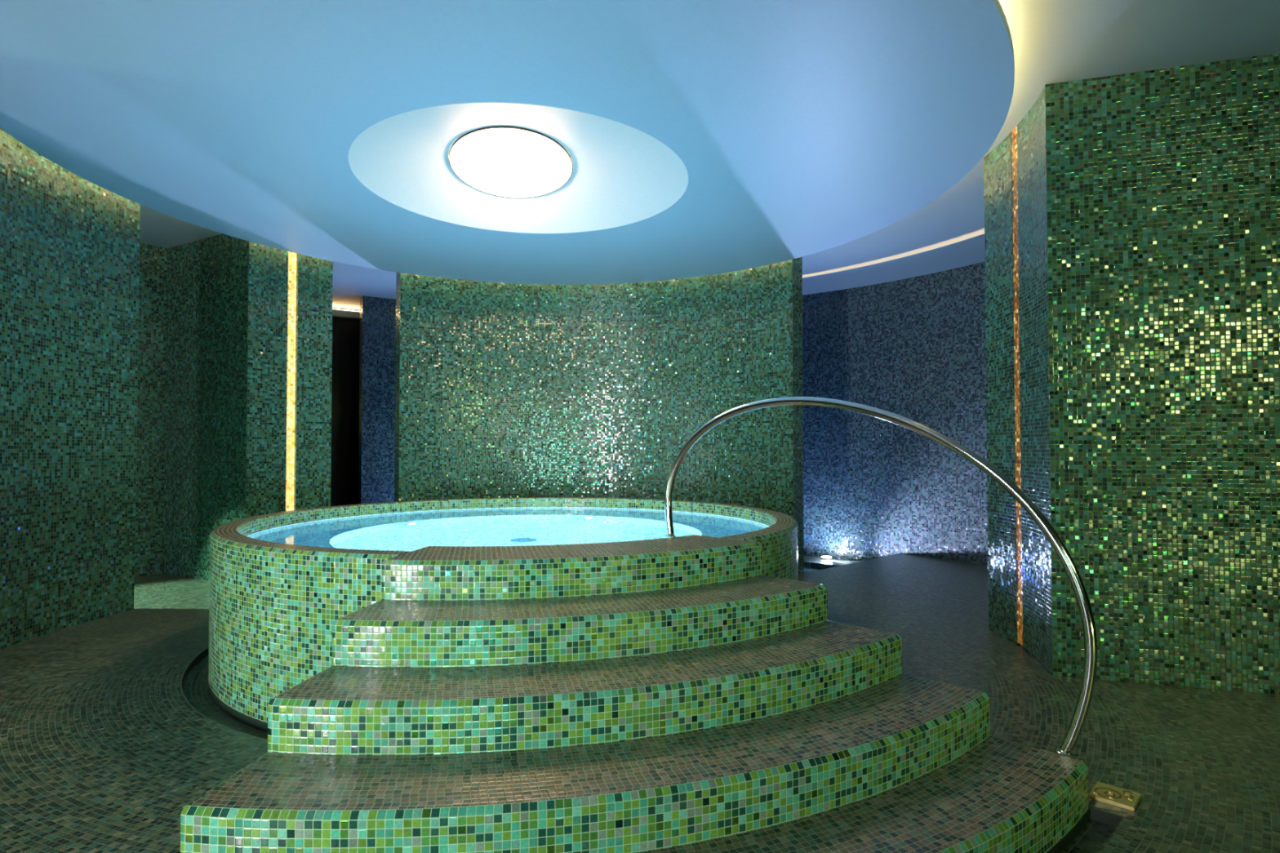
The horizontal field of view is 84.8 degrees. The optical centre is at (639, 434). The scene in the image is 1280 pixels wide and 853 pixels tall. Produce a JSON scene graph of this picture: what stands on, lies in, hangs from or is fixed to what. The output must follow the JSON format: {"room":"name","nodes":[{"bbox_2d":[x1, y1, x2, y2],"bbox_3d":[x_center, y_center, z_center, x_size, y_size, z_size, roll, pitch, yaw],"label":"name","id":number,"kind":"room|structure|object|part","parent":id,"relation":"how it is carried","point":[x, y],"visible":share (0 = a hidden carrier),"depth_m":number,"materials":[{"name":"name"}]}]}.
{"room":"indoor spa","nodes":[
{"label":"indoor spa","id":0,"kind":"room"},
{"bbox_2d":[0,128,140,649],"bbox_3d":[-3.711,-0.291,4.043,0.396,3.110,2.377,0,-1,-9],"label":"wall","id":1,"kind":"structure","parent":0,"point":[69,244],"depth_m":4.58,"materials":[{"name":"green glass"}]},
{"bbox_2d":[134,241,167,577],"bbox_3d":[-4.972,-0.271,4.931,0.531,3.110,3.725,0,-1,5],"label":"wall","id":2,"kind":"structure","parent":0,"point":[153,259],"depth_m":6.60,"materials":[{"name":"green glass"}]},
{"bbox_2d":[162,233,237,580],"bbox_3d":[-4.297,-0.234,6.650,1.830,3.110,0.184,-1,-1,31],"label":"wall","id":3,"kind":"structure","parent":0,"point":[200,417],"depth_m":6.42,"materials":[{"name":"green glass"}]},
{"bbox_2d":[234,238,288,520],"bbox_3d":[-3.368,-0.243,6.246,0.175,3.110,0.374,-1,-1,33],"label":"wall","id":4,"kind":"structure","parent":0,"point":[262,291],"depth_m":6.16,"materials":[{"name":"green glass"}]},
{"bbox_2d":[293,253,333,510],"bbox_3d":[-3.105,-0.235,6.598,0.174,3.110,0.340,-1,-2,41],"label":"wall","id":5,"kind":"structure","parent":0,"point":[314,276],"depth_m":6.54,"materials":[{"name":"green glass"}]},
{"bbox_2d":[285,251,297,511],"bbox_3d":[-3.251,-0.239,6.443,0.138,3.110,0.095,-1,-2,37],"label":"trim","id":6,"kind":"structure","parent":5,"relation":"attached to","point":[291,326],"depth_m":6.41,"materials":[{"name":"gold metal"}]},
{"bbox_2d":[394,257,804,573],"bbox_3d":[-0.441,0.030,7.294,4.122,3.610,0.882,0,-1,6],"label":"wall","id":7,"kind":"structure","parent":0,"point":[503,390],"depth_m":7.38,"materials":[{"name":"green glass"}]},
{"bbox_2d":[0,553,1279,852],"bbox_3d":[-0.754,1.525,4.520,24.000,0.500,24.000,0,-1,-9],"label":"floor","id":8,"kind":"structure","parent":0,"point":[111,726],"depth_m":2.99,"materials":[{"name":"tile"}]},
{"bbox_2d":[208,497,797,723],"bbox_3d":[-0.760,0.921,4.570,3.464,0.790,3.388,0,-1,-9],"label":"hot tub","id":9,"kind":"object","parent":8,"relation":"on","point":[273,607],"visible":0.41,"depth_m":3.12,"materials":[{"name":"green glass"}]},
{"bbox_2d":[247,507,768,551],"bbox_3d":[-0.760,0.607,4.579,3.204,0.001,3.124,0,-1,-9],"label":"water","id":10,"kind":"object","parent":9,"relation":"in","point":[410,531],"visible":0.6,"depth_m":4.55,"materials":[{"name":"teal liquid"}]},
{"bbox_2d":[247,506,768,536],"bbox_3d":[-0.754,0.924,4.533,3.209,0.642,3.209,0,-1,-9],"label":"basin","id":11,"kind":"object","parent":9,"relation":"in","point":[425,508],"depth_m":5.45,"materials":[{"name":"blue tile"}]},
{"bbox_2d":[180,534,1088,852],"bbox_3d":[0.052,0.876,2.479,2.751,0.790,1.980,0,-1,-9],"label":"staircase","id":12,"kind":"structure","parent":8,"relation":"on","point":[672,695],"depth_m":2.10,"materials":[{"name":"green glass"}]},
{"bbox_2d":[664,396,1097,755],"bbox_3d":[0.820,0.464,2.890,1.788,1.260,0.052,-1,-2,39],"label":"handrail","id":13,"kind":"object","parent":12,"relation":"attached to","point":[1068,745],"visible":1,"depth_m":2.50,"materials":[{"name":"metal"}]},
{"bbox_2d":[804,564,830,573],"bbox_3d":[-0.233,1.510,8.239,6.362,0.010,2.539,0,-1,8],"label":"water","id":14,"kind":"object","parent":8,"relation":"in","point":[807,568],"visible":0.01,"depth_m":7.81,"materials":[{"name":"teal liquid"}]},
{"bbox_2d":[804,555,858,568],"bbox_3d":[-0.233,1.663,8.233,6.356,0.385,2.534,0,-1,8],"label":"plunge pool","id":15,"kind":"object","parent":8,"relation":"in","point":[811,561],"visible":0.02,"depth_m":8.05,"materials":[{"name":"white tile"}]},
{"bbox_2d":[820,555,832,559],"bbox_3d":[2.203,1.459,8.275,0.132,0.024,0.132,0,-1,-9],"label":"lamp","id":16,"kind":"object","parent":15,"relation":"on","point":[825,557],"visible":1,"depth_m":8.23,"materials":[{"name":"metal"}]},
{"bbox_2d":[983,132,1022,646],"bbox_3d":[5.252,-0.285,4.281,5.976,3.110,1.115,0,-1,3],"label":"wall pier","id":17,"kind":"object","parent":8,"relation":"on","point":[997,163],"visible":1,"depth_m":4.41,"materials":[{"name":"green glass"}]},
{"bbox_2d":[1088,782,1141,811],"bbox_3d":[1.606,1.220,2.370,0.128,0.017,0.132,-1,-2,44],"label":"floor plate","id":18,"kind":"object","parent":8,"relation":"on","point":[1101,792],"visible":1,"depth_m":2.36,"materials":[{"name":"gold metal"}]},
{"bbox_2d":[358,261,987,564],"bbox_3d":[1.045,0.043,7.922,9.096,3.610,2.761,-1,-1,28],"label":"wall","id":19,"kind":"structure","parent":0,"point":[914,348],"depth_m":8.11,"materials":[{"name":"blue tile"}]},
{"bbox_2d":[139,0,1279,311],"bbox_3d":[-0.754,-1.909,4.594,24.000,0.150,23.985,0,-1,-9],"label":"ceiling","id":20,"kind":"structure","parent":0,"point":[1054,41],"depth_m":3.53,"materials":[{"name":"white paint"}]},
{"bbox_2d":[0,0,1014,284],"bbox_3d":[-0.754,-1.739,4.590,5.656,0.190,5.656,0,-1,-9],"label":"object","id":21,"kind":"structure","parent":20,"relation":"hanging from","point":[501,161],"depth_m":3.72,"materials":[{"name":"white paint"}]},
{"bbox_3d":[-0.754,-1.739,4.590,5.656,0.190,5.656,0,-1,-9],"label":"ceiling canopy","id":22,"kind":"part","parent":21,"relation":"part of","materials":[{"name":"white paint"}]},
{"bbox_2d":[802,227,984,278],"bbox_3d":[2.187,-1.776,7.094,0.638,0.005,4.053,1,-2,-40],"label":"recessed light","id":23,"kind":"object","parent":20,"relation":"in","point":[980,232],"visible":0.43,"depth_m":6.93,"materials":[{"name":"white paint"}]},
{"bbox_2d":[1017,53,1279,694],"bbox_3d":[5.117,-0.307,3.274,5.979,3.110,1.428,0,-1,12],"label":"wall","id":24,"kind":"structure","parent":0,"point":[1148,202],"depth_m":3.54,"materials":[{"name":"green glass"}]},
{"bbox_2d":[1011,125,1022,645],"bbox_3d":[5.168,-0.305,3.832,5.867,3.090,0.248,0,-1,7],"label":"trim","id":25,"kind":"structure","parent":24,"relation":"attached to","point":[1014,133],"depth_m":4.19,"materials":[{"name":"orange glass"}]},
{"bbox_3d":[-4.457,-0.204,8.026,2.359,3.110,3.025,0,-1,-9],"label":"wall","id":26,"kind":"structure","parent":0,"visible":0},
{"bbox_2d":[330,316,359,506],"bbox_3d":[-4.317,-0.107,9.301,1.981,2.970,0.131,1,-2,-37],"label":"door","id":27,"kind":"structure","parent":26,"relation":"in","point":[345,331],"depth_m":9.54,"materials":[{"name":"black glass"}]},
{"bbox_2d":[332,308,359,319],"bbox_3d":[-4.275,-1.638,9.279,1.964,0.090,0.170,1,-2,-37],"label":"trim","id":28,"kind":"structure","parent":26,"relation":"attached to","point":[335,313],"depth_m":9.49,"materials":[{"name":"grey paint"}]}
]}

